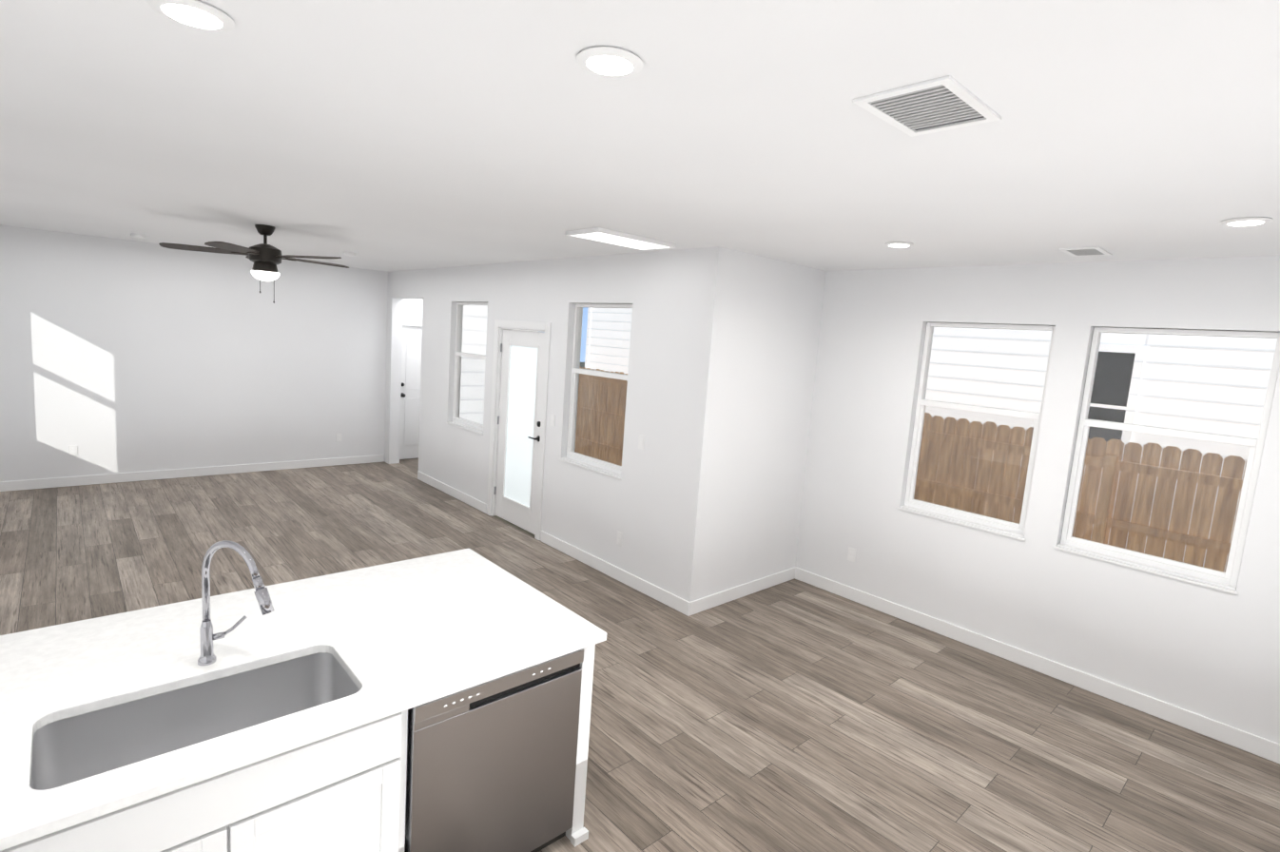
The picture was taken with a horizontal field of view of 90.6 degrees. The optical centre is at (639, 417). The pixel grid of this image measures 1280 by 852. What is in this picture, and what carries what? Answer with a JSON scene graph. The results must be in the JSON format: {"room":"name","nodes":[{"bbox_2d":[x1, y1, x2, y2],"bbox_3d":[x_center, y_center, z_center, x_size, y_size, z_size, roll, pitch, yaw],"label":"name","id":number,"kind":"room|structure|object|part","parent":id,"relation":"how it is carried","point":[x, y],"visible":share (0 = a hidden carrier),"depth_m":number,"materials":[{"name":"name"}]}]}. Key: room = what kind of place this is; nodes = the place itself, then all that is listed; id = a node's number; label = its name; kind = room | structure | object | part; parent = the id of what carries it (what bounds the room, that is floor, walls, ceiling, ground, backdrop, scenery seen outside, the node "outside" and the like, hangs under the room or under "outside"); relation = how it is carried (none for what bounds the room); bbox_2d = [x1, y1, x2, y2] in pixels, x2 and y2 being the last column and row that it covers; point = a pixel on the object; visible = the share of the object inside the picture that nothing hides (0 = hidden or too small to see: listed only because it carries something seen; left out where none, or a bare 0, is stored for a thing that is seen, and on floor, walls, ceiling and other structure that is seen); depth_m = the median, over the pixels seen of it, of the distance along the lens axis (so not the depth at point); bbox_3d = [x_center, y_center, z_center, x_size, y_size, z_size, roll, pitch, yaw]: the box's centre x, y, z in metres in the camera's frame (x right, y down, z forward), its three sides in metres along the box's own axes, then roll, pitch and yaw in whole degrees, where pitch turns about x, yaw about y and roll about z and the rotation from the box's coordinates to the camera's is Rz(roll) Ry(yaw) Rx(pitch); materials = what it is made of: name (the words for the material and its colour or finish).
{"room":"kitchen","nodes":[
{"label":"kitchen","id":0,"kind":"room"},
{"bbox_2d":[0,224,422,481],"bbox_3d":[-4.795,-0.690,8.485,6.000,2.800,0.150,-3,10,-42],"label":"wall","id":1,"kind":"structure","parent":0,"point":[117,356],"depth_m":7.64,"materials":[{"name":"paint"}]},
{"bbox_2d":[68,445,77,455],"bbox_3d":[-6.378,0.369,7.124,0.072,0.115,0.007,-3,10,-42],"label":"electrical outlet","id":2,"kind":"object","parent":1,"relation":"attached to","point":[73,450],"visible":1,"depth_m":7.12,"materials":[{"name":"white plastic"}]},
{"bbox_2d":[0,454,383,491],"bbox_3d":[-5.438,0.679,8.043,4.306,0.110,0.014,-3,10,-42],"label":"baseboard","id":3,"kind":"structure","parent":1,"relation":"attached to","point":[42,483],"depth_m":7.79,"materials":[{"name":"white wood"}]},
{"bbox_2d":[335,433,341,442],"bbox_3d":[-4.295,0.288,9.023,0.072,0.115,0.007,-3,10,-42],"label":"electrical outlet","id":4,"kind":"object","parent":1,"relation":"attached to","point":[338,436],"visible":1,"depth_m":9.02,"materials":[{"name":"white plastic"}]},
{"bbox_2d":[399,320,422,459],"bbox_3d":[-3.308,-0.410,9.823,1.060,2.120,0.120,-3,10,-42],"label":"door","id":5,"kind":"structure","parent":1,"relation":"attached to","point":[411,368],"depth_m":9.66,"materials":[{"name":"white wood"}]},
{"bbox_3d":[-3.576,-0.412,9.545,0.064,0.218,0.075,-3,10,-42],"label":"knob","id":6,"kind":"part","parent":5,"relation":"part of","materials":[{"name":"black plastic"}]},
{"bbox_2d":[384,246,732,601],"bbox_3d":[-1.582,-0.288,7.092,0.150,2.800,6.300,-3,10,-42],"label":"wall","id":7,"kind":"structure","parent":0,"point":[652,506],"depth_m":5.40,"materials":[{"name":"paint"}]},
{"bbox_2d":[388,296,423,464],"bbox_3d":[-3.229,-0.449,8.894,0.154,2.440,1.060,-3,10,-42],"label":"trim","id":8,"kind":"structure","parent":7,"relation":"attached to","point":[396,377],"depth_m":9.25,"materials":[{"name":"paint"}]},
{"bbox_2d":[417,470,486,513],"bbox_3d":[-2.383,0.911,7.908,0.014,0.110,1.890,-3,10,-42],"label":"baseboard","id":9,"kind":"structure","parent":7,"relation":"attached to","point":[477,504],"depth_m":7.80,"materials":[{"name":"white wood"}]},
{"bbox_2d":[446,421,483,434],"bbox_3d":[-2.081,0.121,7.589,0.077,0.028,0.924,-3,10,-42],"label":"window ledge","id":10,"kind":"object","parent":7,"relation":"attached to","point":[462,426],"visible":0.92,"depth_m":7.56,"materials":[{"name":"white wood"}]},
{"bbox_2d":[452,302,487,430],"bbox_3d":[-1.973,-0.621,7.547,0.075,1.484,0.894,-3,10,-42],"label":"window","id":11,"kind":"structure","parent":7,"relation":"in","point":[458,353],"depth_m":7.77,"materials":[{"name":"white plastic"}]},
{"bbox_2d":[458,357,484,424],"bbox_3d":[-1.975,-0.315,7.603,0.002,0.803,0.832,-3,10,-42],"label":"screen","id":12,"kind":"object","parent":11,"relation":"attached to","point":[473,391],"depth_m":7.67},
{"bbox_2d":[486,319,551,540],"bbox_3d":[-1.252,0.086,6.726,0.177,2.195,1.070,-3,10,-42],"label":"door","id":13,"kind":"structure","parent":7,"relation":"attached to","point":[519,392],"depth_m":6.73,"materials":[{"name":"white wood"}]},
{"bbox_3d":[-1.257,0.083,6.720,0.015,1.662,0.544,-3,10,-42],"label":"glass","id":14,"kind":"part","parent":13,"relation":"part of","materials":[{"name":"white glass"}]},
{"bbox_3d":[-1.085,0.210,6.460,0.058,0.021,0.121,-3,10,-42],"label":"lever","id":15,"kind":"part","parent":13,"relation":"part of","materials":[{"name":"black plastic"}]},
{"bbox_2d":[550,413,555,426],"bbox_3d":[-0.854,0.028,6.189,0.008,0.115,0.072,-3,10,-42],"label":"light switch","id":16,"kind":"object","parent":7,"relation":"attached to","point":[552,419],"visible":1,"depth_m":6.18,"materials":[{"name":"white plastic"}]},
{"bbox_2d":[559,456,621,480],"bbox_3d":[-0.447,0.460,5.809,0.077,0.028,0.924,-3,10,-42],"label":"window ledge","id":17,"kind":"object","parent":7,"relation":"attached to","point":[617,475],"visible":0.88,"depth_m":5.77,"materials":[{"name":"white wood"}]},
{"bbox_2d":[566,303,632,473],"bbox_3d":[-0.338,-0.282,5.767,0.075,1.484,0.894,-3,10,-42],"label":"window","id":18,"kind":"structure","parent":7,"relation":"in","point":[576,371],"depth_m":5.93,"materials":[{"name":"white plastic"}]},
{"bbox_2d":[574,373,626,463],"bbox_3d":[-0.340,0.024,5.824,0.002,0.803,0.832,-3,10,-42],"label":"screen","id":19,"kind":"object","parent":18,"relation":"attached to","point":[601,418],"depth_m":5.85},
{"bbox_2d":[540,530,692,616],"bbox_3d":[-0.308,1.341,5.649,0.014,0.110,2.064,-3,10,-42],"label":"baseboard","id":20,"kind":"structure","parent":7,"relation":"attached to","point":[679,604],"depth_m":5.49,"materials":[{"name":"white wood"}]},
{"bbox_2d":[616,531,622,545],"bbox_3d":[-0.178,1.052,5.497,0.007,0.115,0.072,-3,10,-42],"label":"electrical outlet","id":21,"kind":"object","parent":7,"relation":"attached to","point":[619,538],"visible":1,"depth_m":5.49,"materials":[{"name":"white plastic"}]},
{"bbox_2d":[638,434,644,449],"bbox_3d":[0.010,0.207,5.248,0.008,0.115,0.072,-3,10,-42],"label":"light switch","id":22,"kind":"object","parent":7,"relation":"attached to","point":[641,441],"visible":1,"depth_m":5.24,"materials":[{"name":"white plastic"}]},
{"bbox_2d":[0,457,1279,851],"bbox_3d":[-0.648,1.639,3.929,6.150,0.100,13.000,-3,10,-42],"label":"floor","id":23,"kind":"structure","parent":0,"point":[793,716],"depth_m":3.88,"materials":[{"name":"brown wood"}]},
{"bbox_2d":[0,540,606,851],"bbox_3d":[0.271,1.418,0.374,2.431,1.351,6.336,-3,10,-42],"label":"kitchen island","id":24,"kind":"object","parent":23,"relation":"on","point":[438,703],"visible":1,"depth_m":2.16,"materials":[{"name":"stone"}]},
{"bbox_2d":[200,540,274,640],"bbox_3d":[-1.333,0.596,2.097,0.162,0.377,0.279,-3,10,-42],"label":"faucet","id":25,"kind":"object","parent":24,"relation":"on","point":[264,602],"depth_m":2.11,"materials":[{"name":"silver metal"}]},
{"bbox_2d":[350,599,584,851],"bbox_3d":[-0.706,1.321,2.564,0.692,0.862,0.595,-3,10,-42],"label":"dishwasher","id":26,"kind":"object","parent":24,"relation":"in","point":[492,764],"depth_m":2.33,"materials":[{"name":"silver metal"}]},
{"bbox_2d":[0,0,1279,271],"bbox_3d":[-0.444,-1.256,3.566,6.150,0.150,13.000,-3,10,-42],"label":"ceiling","id":27,"kind":"structure","parent":0,"point":[390,135],"depth_m":2.14,"materials":[{"name":"paint"}]},
{"bbox_2d":[130,233,146,238],"bbox_3d":[-5.165,-1.865,6.516,0.130,0.036,0.130,-3,10,-42],"label":"smoke detector","id":28,"kind":"object","parent":27,"relation":"attached to","point":[138,236],"visible":1,"depth_m":6.48,"materials":[{"name":"white plastic"}]},
{"bbox_2d":[146,0,235,31],"bbox_3d":[-1.063,-0.958,1.504,0.172,0.012,0.172,-3,10,-42],"label":"recessed light","id":29,"kind":"object","parent":27,"relation":"in","point":[199,14],"visible":1,"depth_m":1.49,"materials":[{"name":"white plastic"}]},
{"bbox_2d":[158,224,349,303],"bbox_3d":[-3.106,-1.266,5.254,1.379,0.620,1.344,-3,10,-42],"label":"ceiling fan","id":30,"kind":"object","parent":27,"relation":"hanging from","point":[265,258],"visible":1,"depth_m":5.12,"materials":[{"name":"brown metal"}]},
{"bbox_3d":[-3.463,-1.339,5.058,0.620,0.016,0.140,1,-3,-21],"label":"blade","id":31,"kind":"part","parent":30,"relation":"part of","materials":[{"name":"grey"}]},
{"bbox_3d":[-3.063,-1.278,4.796,0.140,0.016,0.620,-7,8,-1],"label":"blade","id":32,"kind":"part","parent":30,"relation":"part of","materials":[{"name":"grey"}]},
{"bbox_3d":[-3.079,-1.346,5.200,0.240,0.155,0.240,-3,10,-42],"label":"motor","id":33,"kind":"part","parent":30,"relation":"part of","materials":[{"name":"brown metal"}]},
{"bbox_3d":[-3.091,-1.163,5.223,0.210,0.075,0.210,-3,10,-42],"label":"lamp shade","id":34,"kind":"part","parent":30,"relation":"part of","materials":[{"name":"white glass"}]},
{"bbox_3d":[-2.686,-1.289,5.096,0.620,0.016,0.140,6,18,15],"label":"blade","id":35,"kind":"part","parent":30,"relation":"part of","materials":[{"name":"grey"}]},
{"bbox_3d":[-2.853,-1.357,5.543,0.140,0.016,0.620,21,15,31],"label":"blade","id":36,"kind":"part","parent":30,"relation":"part of","materials":[{"name":"grey"}]},
{"bbox_2d":[343,252,356,256],"bbox_3d":[-3.131,-1.761,6.828,0.130,0.036,0.130,-3,10,-42],"label":"smoke detector","id":37,"kind":"object","parent":27,"relation":"attached to","point":[351,254],"visible":1,"depth_m":6.79,"materials":[{"name":"white plastic"}]},
{"bbox_2d":[576,45,643,77],"bbox_3d":[-0.077,-0.902,1.612,0.172,0.012,0.172,-3,10,-42],"label":"recessed light","id":38,"kind":"object","parent":27,"relation":"in","point":[610,61],"visible":1,"depth_m":1.59,"materials":[{"name":"white plastic"}]},
{"bbox_2d":[565,227,676,251],"bbox_3d":[-0.127,-1.256,4.474,0.720,0.030,0.360,-3,10,-42],"label":"ceiling light panel","id":39,"kind":"object","parent":27,"relation":"attached to","point":[586,231],"visible":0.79,"depth_m":4.33,"materials":[{"name":"white metal"}]},
{"bbox_2d":[572,233,650,249],"bbox_3d":[-0.183,-1.269,4.535,0.680,0.024,0.152,-3,10,-42],"label":"diffuser","id":40,"kind":"object","parent":39,"relation":"attached to","point":[581,236],"depth_m":4.54,"materials":[{"name":"white plastic"}]},
{"bbox_2d":[581,232,667,249],"bbox_3d":[-0.070,-1.246,4.412,0.680,0.024,0.152,-3,10,-42],"label":"diffuser","id":41,"kind":"object","parent":39,"relation":"attached to","point":[617,238],"depth_m":4.42,"materials":[{"name":"white plastic"}]},
{"bbox_2d":[884,241,913,247],"bbox_3d":[1.612,-1.075,3.939,0.172,0.012,0.172,-3,10,-42],"label":"recessed light","id":42,"kind":"object","parent":27,"relation":"in","point":[899,243],"visible":1,"depth_m":3.90,"materials":[{"name":"white plastic"}]},
{"bbox_2d":[853,75,1001,136],"bbox_3d":[0.807,-0.862,1.773,0.360,0.008,0.260,-3,10,-42],"label":"ceiling vent","id":43,"kind":"object","parent":27,"relation":"in","point":[942,104],"visible":1,"depth_m":1.75,"materials":[{"name":"white metal"}]},
{"bbox_2d":[1058,246,1112,256],"bbox_3d":[2.641,-0.981,3.750,0.300,0.008,0.200,-3,10,-42],"label":"ceiling vent","id":44,"kind":"object","parent":27,"relation":"in","point":[1086,251],"visible":1,"depth_m":3.73,"materials":[{"name":"white"}]},
{"bbox_2d":[1220,216,1273,226],"bbox_3d":[2.649,-0.854,2.767,0.172,0.012,0.172,-3,10,-42],"label":"recessed light","id":45,"kind":"object","parent":27,"relation":"in","point":[1245,222],"visible":1,"depth_m":2.74,"materials":[{"name":"white plastic"}]},
{"bbox_2d":[702,250,826,597],"bbox_3d":[1.062,0.113,5.381,1.430,2.800,0.150,-3,10,-42],"label":"wall","id":46,"kind":"structure","parent":0,"point":[771,339],"depth_m":5.21,"materials":[{"name":"paint"}]},
{"bbox_2d":[688,566,795,616],"bbox_3d":[0.905,1.461,5.381,1.410,0.110,0.014,-3,10,-42],"label":"baseboard","id":47,"kind":"structure","parent":46,"relation":"attached to","point":[725,596],"depth_m":5.32,"materials":[{"name":"white wood"}]},
{"bbox_2d":[795,255,1279,743],"bbox_3d":[3.780,0.557,3.368,0.150,2.800,6.550,-3,10,-42],"label":"wall","id":48,"kind":"structure","parent":0,"point":[1210,653],"depth_m":4.34,"materials":[{"name":"paint"}]},
{"bbox_2d":[847,547,856,562],"bbox_3d":[1.818,1.180,5.435,0.007,0.115,0.072,-3,10,-42],"label":"electrical outlet","id":49,"kind":"object","parent":48,"relation":"attached to","point":[851,555],"visible":1,"depth_m":5.43,"materials":[{"name":"white plastic"}]},
{"bbox_2d":[897,322,1055,541],"bbox_3d":[2.498,0.057,4.736,0.152,1.503,0.924,-3,10,-42],"label":"dining room window","id":50,"kind":"structure","parent":48,"relation":"in","point":[987,523],"depth_m":4.77,"materials":[{"name":"white plastic"}]},
{"bbox_2d":[795,566,1279,764],"bbox_3d":[3.573,1.881,3.534,0.018,0.110,6.400,-3,10,-42],"label":"baseboard","id":51,"kind":"structure","parent":48,"relation":"attached to","point":[1257,746],"depth_m":4.28,"materials":[{"name":"white wood"}]},
{"bbox_2d":[1053,327,1279,594],"bbox_3d":[3.235,0.210,3.933,0.152,1.503,0.924,-3,10,-42],"label":"dining room window","id":52,"kind":"structure","parent":48,"relation":"in","point":[1228,578],"depth_m":3.92,"materials":[{"name":"white plastic"}]},
{"bbox_3d":[-2.613,-0.655,9.434,1.500,2.800,1.400,-3,10,-42],"label":"wall","id":53,"kind":"structure","parent":0,"visible":0},
{"bbox_2d":[459,305,537,424],"bbox_3d":[-2.123,-0.557,8.924,1.528,3.400,0.023,-3,10,-42],"label":"cladding","id":54,"kind":"object","parent":53,"relation":"attached to","point":[469,317],"depth_m":8.71,"materials":[{"name":"white"}]},
{"label":"outside","id":55,"kind":"structure","parent":0,"visible":0},
{"bbox_2d":[493,361,584,537],"bbox_3d":[0.670,1.313,10.083,75.000,0.200,75.000,-3,10,-42],"label":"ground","id":56,"kind":"structure","parent":55,"point":[513,525],"depth_m":7.88,"materials":[{"name":"grey"}]},
{"bbox_2d":[574,366,1246,572],"bbox_3d":[1.298,0.395,9.861,0.149,1.762,30.090,-3,10,-42],"label":"fence","id":57,"kind":"object","parent":56,"relation":"on","point":[1127,494],"depth_m":6.34,"materials":[{"name":"brown wood"}]},
{"bbox_2d":[584,307,1277,572],"bbox_3d":[9.408,-1.513,9.824,9.850,6.680,22.500,-3,10,-42],"label":"neighboring house siding","id":58,"kind":"object","parent":56,"relation":"on","point":[1173,374],"depth_m":7.39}
]}

